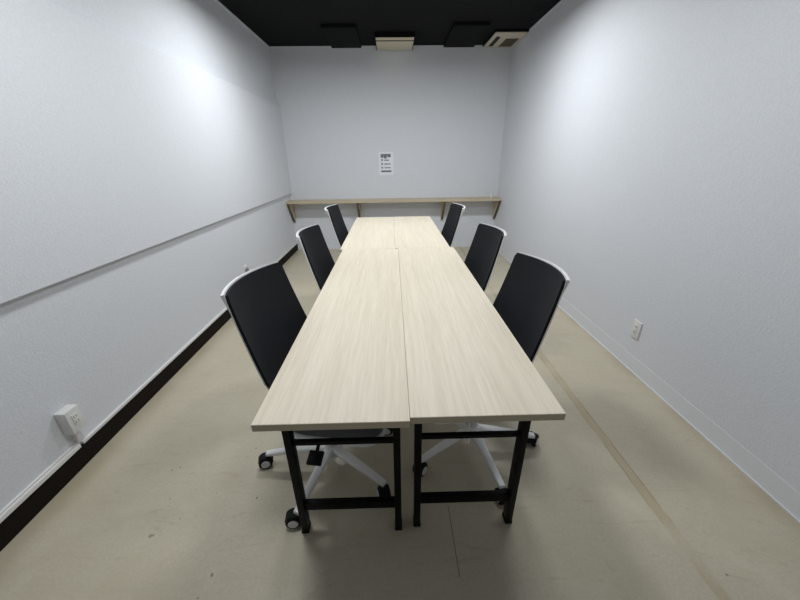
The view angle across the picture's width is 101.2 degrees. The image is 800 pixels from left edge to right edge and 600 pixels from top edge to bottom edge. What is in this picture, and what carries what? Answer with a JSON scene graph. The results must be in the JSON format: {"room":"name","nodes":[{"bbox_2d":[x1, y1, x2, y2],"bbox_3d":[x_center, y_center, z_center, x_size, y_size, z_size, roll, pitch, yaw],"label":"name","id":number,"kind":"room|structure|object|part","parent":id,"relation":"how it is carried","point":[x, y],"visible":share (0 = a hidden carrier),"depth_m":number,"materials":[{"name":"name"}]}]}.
{"room":"meeting room","nodes":[
{"label":"meeting room","id":0,"kind":"room"},
{"bbox_2d":[0,0,295,510],"bbox_3d":[-1.622,-0.706,1.737,0.100,2.651,6.730,-1,24,-1],"label":"wall","id":1,"kind":"structure","parent":0,"point":[90,339],"depth_m":1.90,"materials":[{"name":"paint"}]},
{"bbox_2d":[0,443,80,522],"bbox_3d":[-1.499,1.200,0.401,0.017,0.031,2.546,-1,24,-1],"label":"duct","id":2,"kind":"object","parent":1,"relation":"attached to","point":[23,495],"visible":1,"depth_m":1.38,"materials":[{"name":"plastic"}]},
{"bbox_2d":[53,404,86,441],"bbox_3d":[-1.516,0.584,1.530,0.050,0.191,0.070,-1,24,-1],"label":"outlet box","id":3,"kind":"object","parent":1,"relation":"attached to","point":[69,418],"visible":1,"depth_m":1.50,"materials":[{"name":"plastic"}]},
{"bbox_3d":[-1.496,0.551,1.516,0.003,0.116,0.066,-1,24,-1],"label":"plate","id":4,"kind":"part","parent":3,"relation":"part of","materials":[{"name":"plastic"}]},
{"bbox_2d":[71,412,80,424],"bbox_3d":[-1.493,0.546,1.514,0.004,0.054,0.026,-1,24,-1],"label":"socket","id":5,"kind":"object","parent":3,"relation":"attached to","point":[75,416],"depth_m":1.51,"materials":[{"name":"plastic"}]},
{"bbox_2d":[0,0,291,303],"bbox_3d":[-1.558,-0.803,1.696,0.031,1.143,6.530,-1,24,-1],"label":"whiteboard","id":6,"kind":"object","parent":1,"relation":"attached to","point":[114,146],"depth_m":1.72,"materials":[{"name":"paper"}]},
{"bbox_2d":[0,244,297,551],"bbox_3d":[-1.551,0.460,2.251,0.012,0.100,6.530,-1,24,-1],"label":"baseboard","id":7,"kind":"structure","parent":1,"relation":"attached to","point":[26,511],"depth_m":1.65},
{"bbox_2d":[80,242,296,443],"bbox_3d":[-1.583,-0.109,3.400,0.014,0.016,3.964,-1,24,-1],"label":"duct","id":8,"kind":"object","parent":1,"relation":"attached to","point":[83,441],"visible":0.89,"depth_m":2.00,"materials":[{"name":"plastic"}]},
{"bbox_2d":[243,265,248,272],"bbox_3d":[-1.582,-0.300,3.397,0.024,0.116,0.070,-1,24,-1],"label":"wall outlet","id":9,"kind":"object","parent":1,"relation":"attached to","point":[246,269],"visible":0.52,"depth_m":3.37,"materials":[{"name":"plastic"}]},
{"bbox_2d":[218,0,560,45],"bbox_3d":[-0.025,-1.999,1.213,3.327,0.100,6.730,-1,24,-1],"label":"ceiling","id":10,"kind":"structure","parent":0,"point":[276,22],"depth_m":3.33,"materials":[{"name":"black paint"}]},
{"bbox_2d":[320,24,360,47],"bbox_3d":[-0.668,-3.071,3.839,0.375,0.035,0.730,-1,24,-1],"label":"ceiling panel","id":11,"kind":"object","parent":10,"relation":"attached to","point":[337,35],"visible":1,"depth_m":3.74,"materials":[{"name":"black"}]},
{"bbox_2d":[375,32,414,49],"bbox_3d":[-0.065,-3.136,3.993,0.464,0.054,0.518,-1,24,-1],"label":"ceiling vent","id":12,"kind":"object","parent":10,"relation":"in","point":[383,40],"visible":1,"depth_m":3.88,"materials":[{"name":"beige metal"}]},
{"bbox_3d":[-0.066,-3.141,4.060,0.444,0.010,0.350,-1,24,-1],"label":"plate","id":13,"kind":"part","parent":12,"relation":"part of","materials":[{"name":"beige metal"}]},
{"bbox_2d":[443,22,490,46],"bbox_3d":[0.759,-3.093,3.847,0.390,0.035,0.770,-1,24,-1],"label":"ceiling panel","id":14,"kind":"object","parent":10,"relation":"attached to","point":[461,34],"visible":1,"depth_m":3.73,"materials":[{"name":"black"}]},
{"bbox_2d":[483,29,528,46],"bbox_3d":[1.263,-3.160,3.979,0.385,0.030,0.570,-1,24,-1],"label":"air conditioner","id":15,"kind":"object","parent":10,"relation":"attached to","point":[499,37],"depth_m":3.89,"materials":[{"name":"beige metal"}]},
{"bbox_2d":[499,38,518,46],"bbox_3d":[1.346,-3.190,4.069,0.165,0.008,0.325,-1,24,-1],"label":"ceiling vent","id":16,"kind":"object","parent":15,"relation":"in","point":[506,42],"depth_m":4.06,"materials":[{"name":"grey metal"}]},
{"bbox_2d":[269,46,511,245],"bbox_3d":[-0.093,-2.073,4.801,3.127,2.651,0.100,-1,24,-1],"label":"wall","id":17,"kind":"structure","parent":0,"point":[440,112],"depth_m":4.60,"materials":[{"name":"paint"}]},
{"bbox_2d":[298,243,471,249],"bbox_3d":[-0.074,-0.866,5.273,3.108,0.060,0.007,-1,24,-1],"label":"baseboard","id":18,"kind":"structure","parent":17,"relation":"attached to","point":[453,244],"depth_m":5.28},
{"bbox_2d":[378,152,393,174],"bbox_3d":[-0.202,-1.985,4.780,0.210,0.310,0.002,-1,24,-1],"label":"notice sheet","id":19,"kind":"object","parent":17,"relation":"attached to","point":[385,158],"visible":1,"depth_m":4.78,"materials":[{"name":"paper"}]},
{"bbox_2d":[286,197,501,221],"bbox_3d":[-0.080,-1.342,4.931,3.125,0.328,0.250,-1,24,-1],"label":"wall shelf","id":20,"kind":"object","parent":17,"relation":"attached to","point":[290,204],"visible":0.96,"depth_m":4.80,"materials":[{"name":"brown wood"}]},
{"bbox_2d":[0,247,799,599],"bbox_3d":[0.007,0.519,2.320,3.327,0.100,6.730,-1,24,-1],"label":"floor","id":21,"kind":"structure","parent":0,"point":[621,497],"depth_m":1.36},
{"bbox_2d":[220,261,392,528],"bbox_3d":[-0.350,0.352,1.405,0.660,0.950,0.656,2,24,7],"label":"office chair","id":22,"kind":"object","parent":21,"relation":"on","point":[268,316],"visible":0.52,"depth_m":1.32,"materials":[{"name":"black fabric"}]},
{"bbox_3d":[-0.510,0.117,1.328,0.202,0.454,0.430,2,24,7],"label":"frame","id":23,"kind":"part","parent":22,"relation":"part of","materials":[{"name":"plastic"}]},
{"bbox_3d":[-0.499,0.118,1.327,0.195,0.449,0.428,2,24,7],"label":"backrest","id":24,"kind":"part","parent":22,"relation":"part of","materials":[{"name":"black fabric"}]},
{"bbox_3d":[-0.305,0.548,1.303,0.056,0.044,0.223,2,24,7],"label":"height lever","id":25,"kind":"part","parent":22,"relation":"part of","materials":[{"name":"black plastic"}]},
{"bbox_3d":[-0.268,0.395,1.418,0.450,0.088,0.464,2,24,7],"label":"seat","id":26,"kind":"part","parent":22,"relation":"part of","materials":[{"name":"fabric"}]},
{"bbox_2d":[296,224,334,291],"bbox_3d":[-0.325,0.014,2.174,0.673,0.950,0.658,0,24,1],"label":"office chair","id":27,"kind":"object","parent":21,"relation":"on","point":[321,263],"visible":0.23,"depth_m":2.12,"materials":[{"name":"black fabric"}]},
{"bbox_3d":[-0.516,-0.222,2.100,0.202,0.454,0.430,0,24,2],"label":"frame","id":28,"kind":"part","parent":27,"relation":"part of","materials":[{"name":"plastic"}]},
{"bbox_2d":[251,249,409,533],"bbox_3d":[-0.203,0.300,1.805,0.428,0.720,1.750,-1,24,-1],"label":"meeting table","id":29,"kind":"object","parent":21,"relation":"on","point":[345,367],"visible":1,"depth_m":1.15,"materials":[{"name":"laminate"}]},
{"bbox_3d":[-0.377,0.591,1.171,0.025,0.678,0.038,-1,24,-1],"label":"leg","id":30,"kind":"part","parent":29,"relation":"part of","materials":[{"name":"black metal"}]},
{"bbox_3d":[-0.010,0.583,1.177,0.025,0.678,0.038,-1,24,-1],"label":"leg","id":31,"kind":"part","parent":29,"relation":"part of","materials":[{"name":"black metal"}]},
{"bbox_2d":[324,204,347,253],"bbox_3d":[-0.389,-0.404,3.127,0.658,0.950,0.654,0,24,1],"label":"office chair","id":32,"kind":"object","parent":21,"relation":"on","point":[340,230],"visible":0.16,"depth_m":3.05,"materials":[{"name":"black fabric"}]},
{"bbox_3d":[-0.558,-0.619,3.005,0.202,0.454,0.430,0,24,1],"label":"frame","id":33,"kind":"part","parent":32,"relation":"part of","materials":[{"name":"plastic"}]},
{"bbox_2d":[340,217,394,252],"bbox_3d":[-0.264,-0.332,3.245,0.426,0.720,1.394,-1,24,-1],"label":"meeting table","id":34,"kind":"object","parent":21,"relation":"on","point":[366,232],"visible":0.56,"depth_m":2.91,"materials":[{"name":"laminate"}]},
{"bbox_2d":[393,216,449,248],"bbox_3d":[0.162,-0.346,3.263,0.426,0.720,1.394,-1,24,-1],"label":"meeting table","id":35,"kind":"object","parent":21,"relation":"on","point":[409,231],"visible":0.44,"depth_m":2.93,"materials":[{"name":"laminate"}]},
{"bbox_2d":[441,203,464,246],"bbox_3d":[0.306,-0.399,3.096,0.661,0.950,0.635,-2,24,-3],"label":"office chair","id":36,"kind":"object","parent":21,"relation":"on","point":[449,230],"visible":0.29,"depth_m":3.04,"materials":[{"name":"black fabric"}]},
{"bbox_3d":[0.470,-0.626,2.992,0.202,0.454,0.430,-2,24,-3],"label":"frame","id":37,"kind":"part","parent":36,"relation":"part of","materials":[{"name":"white plastic"}]},
{"bbox_2d":[398,247,565,526],"bbox_3d":[0.225,0.286,1.823,0.428,0.720,1.750,-1,24,-1],"label":"meeting table","id":38,"kind":"object","parent":21,"relation":"on","point":[464,364],"visible":0.97,"depth_m":1.17,"materials":[{"name":"laminate"}]},
{"bbox_3d":[0.064,0.577,1.190,0.025,0.678,0.038,-1,24,-1],"label":"leg","id":39,"kind":"part","parent":38,"relation":"part of","materials":[{"name":"black metal"}]},
{"bbox_3d":[0.431,0.569,1.196,0.025,0.678,0.038,-1,24,-1],"label":"leg","id":40,"kind":"part","parent":38,"relation":"part of","materials":[{"name":"black metal"}]},
{"bbox_2d":[464,223,506,292],"bbox_3d":[0.337,0.026,2.127,0.647,0.950,0.619,-3,24,-6],"label":"office chair","id":41,"kind":"object","parent":21,"relation":"on","point":[481,258],"visible":0.28,"depth_m":2.08,"materials":[{"name":"black fabric"}]},
{"bbox_3d":[0.516,-0.222,2.069,0.202,0.454,0.430,-3,24,-6],"label":"frame","id":42,"kind":"part","parent":41,"relation":"part of","materials":[{"name":"plastic"}]},
{"bbox_2d":[412,252,569,504],"bbox_3d":[0.370,0.313,1.474,0.668,0.950,0.639,-3,24,-6],"label":"office chair","id":43,"kind":"object","parent":21,"relation":"on","point":[529,296],"visible":0.42,"depth_m":1.44,"materials":[{"name":"black fabric"}]},
{"bbox_3d":[0.290,0.504,1.397,0.013,0.052,0.231,4,24,11],"label":"tilt lever","id":44,"kind":"part","parent":43,"relation":"part of","materials":[{"name":"white plastic"}]},
{"bbox_3d":[0.521,0.064,1.420,0.195,0.449,0.428,-3,24,-6],"label":"backrest","id":45,"kind":"part","parent":43,"relation":"part of","materials":[{"name":"black fabric"}]},
{"bbox_3d":[0.532,0.063,1.421,0.202,0.454,0.430,-3,24,-6],"label":"frame","id":46,"kind":"part","parent":43,"relation":"part of","materials":[{"name":"plastic"}]},
{"bbox_2d":[494,0,799,492],"bbox_3d":[1.604,-0.774,1.797,0.100,2.651,6.730,-1,24,-1],"label":"wall","id":47,"kind":"structure","parent":0,"point":[650,154],"depth_m":1.84,"materials":[{"name":"paint"}]},
{"bbox_2d":[215,0,563,47],"bbox_3d":[-0.025,-1.945,1.237,3.127,0.018,6.530,-1,24,-1],"label":"trim","id":48,"kind":"structure","parent":47,"relation":"attached to","point":[217,1],"depth_m":3.90,"materials":[{"name":"paper"}]},
{"bbox_2d":[630,319,642,339],"bbox_3d":[1.561,0.194,2.174,0.012,0.116,0.070,-1,24,-1],"label":"wall outlet","id":49,"kind":"object","parent":47,"relation":"attached to","point":[637,326],"visible":1,"depth_m":2.17,"materials":[{"name":"plastic"}]},
{"bbox_2d":[633,324,638,334],"bbox_3d":[1.557,0.194,2.174,0.004,0.072,0.028,-1,24,-1],"label":"socket","id":50,"kind":"object","parent":49,"relation":"attached to","point":[635,326],"depth_m":2.17,"materials":[{"name":"plastic"}]},
{"bbox_2d":[499,247,799,522],"bbox_3d":[1.565,0.392,2.308,0.008,0.105,6.530,-1,24,-1],"label":"baseboard","id":51,"kind":"structure","parent":47,"relation":"attached to","point":[781,492],"depth_m":1.73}
]}

